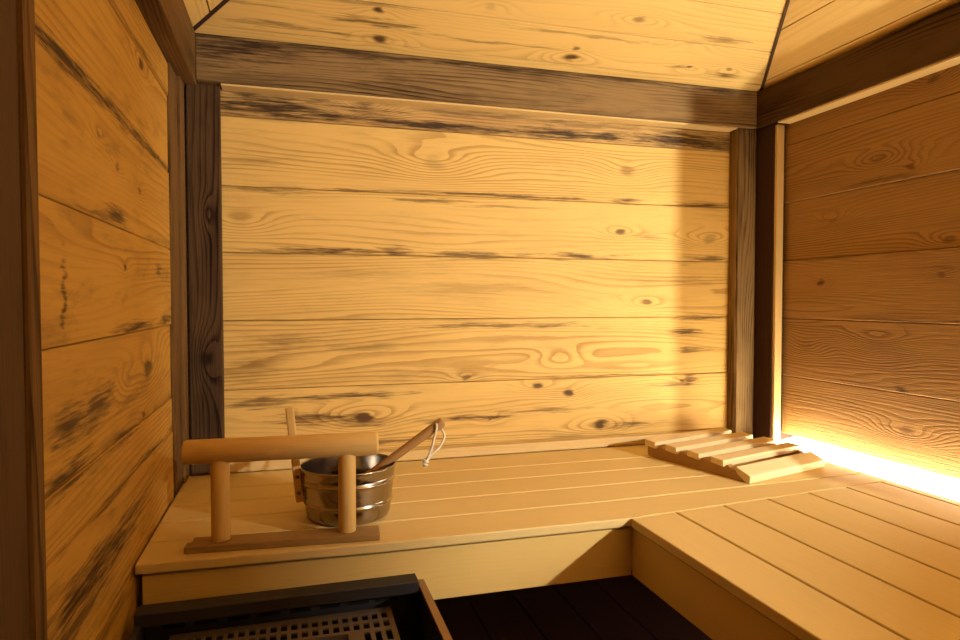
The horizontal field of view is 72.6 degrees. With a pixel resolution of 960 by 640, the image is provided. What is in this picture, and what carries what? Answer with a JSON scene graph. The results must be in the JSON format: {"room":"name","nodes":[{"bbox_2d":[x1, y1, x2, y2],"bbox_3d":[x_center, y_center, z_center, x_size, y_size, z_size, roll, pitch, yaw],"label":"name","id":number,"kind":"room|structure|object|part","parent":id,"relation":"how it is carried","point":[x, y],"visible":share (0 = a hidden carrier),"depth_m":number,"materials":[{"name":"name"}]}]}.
{"room":"spa","nodes":[
{"label":"spa","id":0,"kind":"room"},
{"bbox_2d":[34,0,173,639],"bbox_3d":[-0.384,0.155,0.267,0.054,1.424,2.618,-1,2,-16],"label":"wall","id":1,"kind":"structure","parent":0,"point":[102,72],"depth_m":0.97,"materials":[{"name":"brown wood"}]},
{"bbox_2d":[0,0,29,639],"bbox_3d":[-0.437,0.143,0.552,0.064,1.430,0.094,-1,2,-16],"label":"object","id":2,"kind":"structure","parent":1,"relation":"attached to","point":[14,584],"depth_m":0.57,"materials":[{"name":"brown wood"}]},
{"bbox_2d":[16,0,47,639],"bbox_3d":[-0.455,0.141,0.622,0.068,1.430,0.050,-1,2,-16],"label":"trim","id":3,"kind":"structure","parent":1,"relation":"attached to","point":[25,11],"depth_m":0.61,"materials":[{"name":"brown wood"}]},
{"bbox_2d":[135,0,196,87],"bbox_3d":[-0.392,-0.632,0.365,0.081,0.130,2.855,-1,2,-16],"label":"trim","id":4,"kind":"structure","parent":1,"relation":"attached to","point":[169,23],"depth_m":1.43,"materials":[{"name":"brown wood"}]},
{"bbox_2d":[166,62,188,493],"bbox_3d":[-0.756,-0.096,1.607,0.042,1.015,0.160,-1,2,-16],"label":"trim","id":5,"kind":"structure","parent":1,"relation":"attached to","point":[178,346],"depth_m":1.60,"materials":[{"name":"brown wood"}]},
{"bbox_2d":[175,88,756,569],"bbox_3d":[0.097,0.034,2.007,1.900,1.560,0.054,-1,2,-16],"label":"wall","id":6,"kind":"structure","parent":0,"point":[391,271],"depth_m":1.94,"materials":[{"name":"brown wood"}]},
{"bbox_2d":[186,83,224,475],"bbox_3d":[-0.724,-0.103,1.727,0.081,1.022,0.040,-1,2,-16],"label":"wooden post","id":7,"kind":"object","parent":6,"relation":"attached to","point":[203,101],"depth_m":1.71,"materials":[{"name":"brown wood"}]},
{"bbox_2d":[193,0,229,30],"bbox_3d":[-0.196,-0.903,1.291,1.320,0.371,0.011,1,2,34],"label":"trim","id":8,"kind":"structure","parent":6,"relation":"attached to","point":[220,5],"depth_m":1.61,"materials":[{"name":"brown wood"}]},
{"bbox_2d":[230,430,698,472],"bbox_3d":[0.074,0.387,1.969,1.576,0.029,0.029,-1,2,-16],"label":"trim","id":9,"kind":"structure","parent":6,"relation":"attached to","point":[634,439],"depth_m":1.95,"materials":[{"name":"beige wood"}]},
{"bbox_2d":[195,33,756,128],"bbox_3d":[0.079,-0.681,1.942,1.699,0.119,0.085,-1,2,-16],"label":"ceiling beam","id":10,"kind":"structure","parent":6,"relation":"attached to","point":[219,59],"depth_m":1.86,"materials":[{"name":"brown wood"}]},
{"bbox_2d":[221,83,737,131],"bbox_3d":[0.077,-0.618,1.931,1.572,0.005,0.047,-1,2,-16],"label":"trim","id":11,"kind":"structure","parent":6,"relation":"attached to","point":[225,87],"depth_m":1.89,"materials":[{"name":"beige wood"}]},
{"bbox_2d":[726,128,755,434],"bbox_3d":[0.871,-0.117,2.182,0.072,1.022,0.050,-1,2,-16],"label":"trim","id":12,"kind":"structure","parent":6,"relation":"attached to","point":[742,163],"depth_m":2.16,"materials":[{"name":"brown wood"}]},
{"bbox_2d":[183,0,959,91],"bbox_3d":[0.470,-0.893,0.586,1.747,0.383,2.745,-1,2,-16],"label":"ceiling","id":13,"kind":"structure","parent":0,"point":[728,44],"depth_m":1.77,"materials":[{"name":"brown wood"}]},
{"bbox_2d":[434,570,711,639],"bbox_3d":[0.669,0.878,0.700,2.319,0.050,2.922,-1,2,-16],"label":"floor","id":14,"kind":"structure","parent":0,"point":[621,607],"depth_m":1.82,"materials":[{"name":"brown wood"}]},
{"bbox_2d":[128,573,452,639],"bbox_3d":[-0.266,0.667,0.915,0.490,0.360,0.547,-1,2,-16],"label":"heater","id":15,"kind":"object","parent":14,"relation":"on","point":[397,607],"visible":1,"depth_m":1.14,"materials":[{"name":"black metal"}]},
{"bbox_3d":[-0.493,0.579,0.838,0.012,0.142,0.530,-1,2,-16],"label":"panel","id":16,"kind":"part","parent":15,"relation":"part of","materials":[{"name":"black metal"}]},
{"bbox_3d":[-0.347,0.567,1.170,0.477,0.145,0.006,-1,2,-16],"label":"panel","id":17,"kind":"part","parent":15,"relation":"part of","materials":[{"name":"black metal"}]},
{"bbox_2d":[169,607,400,639],"bbox_3d":[-0.281,0.588,0.939,0.370,0.106,0.446,-1,2,-16],"label":"grille","id":18,"kind":"object","parent":15,"relation":"attached to","point":[353,634],"depth_m":1.12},
{"bbox_3d":[-0.037,0.574,0.978,0.013,0.142,0.547,-1,2,-16],"label":"panel","id":19,"kind":"part","parent":15,"relation":"part of","materials":[{"name":"brown wood"}]},
{"bbox_3d":[-0.037,0.501,0.976,0.014,0.004,0.547,-1,2,-16],"label":"edge trim","id":20,"kind":"part","parent":15,"relation":"part of","materials":[{"name":"brown wood"}]},
{"bbox_2d":[135,445,889,604],"bbox_3d":[0.152,0.618,1.661,1.736,0.414,0.618,-1,2,-16],"label":"bench","id":21,"kind":"object","parent":14,"relation":"on","point":[465,526],"visible":0.6,"depth_m":1.39,"materials":[{"name":"beige wood"}]},
{"bbox_2d":[181,432,379,553],"bbox_3d":[-0.372,0.321,1.241,0.358,0.203,0.057,0,2,-11],"label":"guard rail","id":22,"kind":"object","parent":21,"relation":"on","point":[219,453],"visible":1,"depth_m":1.23,"materials":[{"name":"brown wood"}]},
{"bbox_3d":[-0.486,0.336,1.222,0.034,0.156,0.038,-1,2,-16],"label":"post","id":23,"kind":"part","parent":22,"relation":"part of","materials":[{"name":"brown wood"}]},
{"bbox_3d":[-0.374,0.243,1.243,0.356,0.047,0.045,0,2,-11],"label":"rail","id":24,"kind":"part","parent":22,"relation":"part of","materials":[{"name":"brown wood"}]},
{"bbox_3d":[-0.369,0.416,1.244,0.352,0.013,0.057,0,2,-11],"label":"board","id":25,"kind":"part","parent":22,"relation":"part of","materials":[{"name":"brown wood"}]},
{"bbox_3d":[-0.258,0.333,1.268,0.034,0.158,0.036,-1,2,-16],"label":"post","id":26,"kind":"part","parent":22,"relation":"part of","materials":[{"name":"brown wood"}]},
{"bbox_2d":[285,407,395,526],"bbox_3d":[-0.283,0.299,1.404,0.204,0.238,0.204,1,2,26],"label":"bucket","id":27,"kind":"object","parent":21,"relation":"on","point":[315,480],"visible":0.72,"depth_m":1.34,"materials":[{"name":"metal"}]},
{"bbox_3d":[-0.387,0.282,1.365,0.036,0.201,0.012,-1,2,-16],"label":"handle","id":28,"kind":"part","parent":27,"relation":"part of","materials":[{"name":"brown wood"}]},
{"bbox_2d":[366,418,445,472],"bbox_3d":[-0.193,0.298,1.426,0.234,0.164,0.068,-1,2,-16],"label":"ladle","id":29,"kind":"object","parent":27,"relation":"in","point":[437,425],"visible":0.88,"depth_m":1.42,"materials":[{"name":"brown wood"}]},
{"bbox_2d":[645,427,824,483],"bbox_3d":[0.723,0.378,1.866,0.341,0.052,0.352,-1,2,-32],"label":"headrest cover","id":30,"kind":"object","parent":21,"relation":"on","point":[716,451],"visible":1,"depth_m":1.81,"materials":[{"name":"brown wood"}]},
{"bbox_3d":[0.592,0.388,1.792,0.018,0.036,0.342,-1,2,-32],"label":"panel","id":31,"kind":"part","parent":30,"relation":"part of","materials":[{"name":"brown wood"}]},
{"bbox_3d":[0.853,0.383,1.952,0.018,0.036,0.342,-1,2,-32],"label":"panel","id":32,"kind":"part","parent":30,"relation":"part of","materials":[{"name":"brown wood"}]},
{"bbox_2d":[631,481,959,639],"bbox_3d":[0.969,0.650,0.544,0.781,0.414,2.130,-1,2,-16],"label":"bench","id":33,"kind":"object","parent":14,"relation":"on","point":[873,561],"visible":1,"depth_m":1.17,"materials":[{"name":"beige wood"}]},
{"bbox_2d":[782,64,959,479],"bbox_3d":[1.125,-0.179,1.674,0.054,1.115,1.000,-1,2,-16],"label":"wall","id":34,"kind":"structure","parent":0,"point":[871,346],"depth_m":1.76,"materials":[{"name":"brown wood"}]},
{"bbox_2d":[753,123,790,440],"bbox_3d":[0.962,-0.102,2.143,0.080,1.050,0.084,-1,2,-16],"label":"trim","id":35,"kind":"structure","parent":34,"relation":"attached to","point":[765,144],"depth_m":2.12,"materials":[{"name":"brown wood"}]},
{"bbox_2d":[760,0,789,89],"bbox_3d":[0.784,-0.912,1.574,0.009,0.373,1.167,0,2,14],"label":"trim","id":36,"kind":"structure","parent":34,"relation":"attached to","point":[787,1],"depth_m":1.91,"materials":[{"name":"brown wood"}]},
{"bbox_2d":[771,124,783,442],"bbox_3d":[0.953,-0.097,2.091,0.026,1.044,0.010,-1,2,-16],"label":"trim","id":37,"kind":"structure","parent":34,"relation":"attached to","point":[779,129],"depth_m":2.09,"materials":[{"name":"beige wood"}]},
{"bbox_2d":[776,437,959,500],"bbox_3d":[1.111,0.421,1.661,0.101,0.061,0.928,-1,2,-16],"label":"led light strip","id":38,"kind":"object","parent":34,"relation":"attached to","point":[941,485],"visible":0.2,"depth_m":1.74,"materials":[{"name":"plastic"}]},
{"bbox_3d":[1.629,0.116,0.417,0.420,1.490,1.790,-1,2,-16],"label":"wall","id":39,"kind":"structure","parent":0,"visible":0},
{"bbox_2d":[754,1,959,132],"bbox_3d":[1.320,-0.649,0.860,0.085,0.119,2.855,-1,2,-16],"label":"trim","id":40,"kind":"structure","parent":39,"relation":"attached to","point":[933,38],"depth_m":1.73,"materials":[{"name":"brown wood"}]},
{"bbox_2d":[778,54,959,123],"bbox_3d":[1.087,-0.609,1.614,0.048,0.006,0.930,-1,2,-16],"label":"trim","id":41,"kind":"structure","parent":39,"relation":"attached to","point":[955,60],"depth_m":1.72,"materials":[{"name":"beige wood"}]}
]}

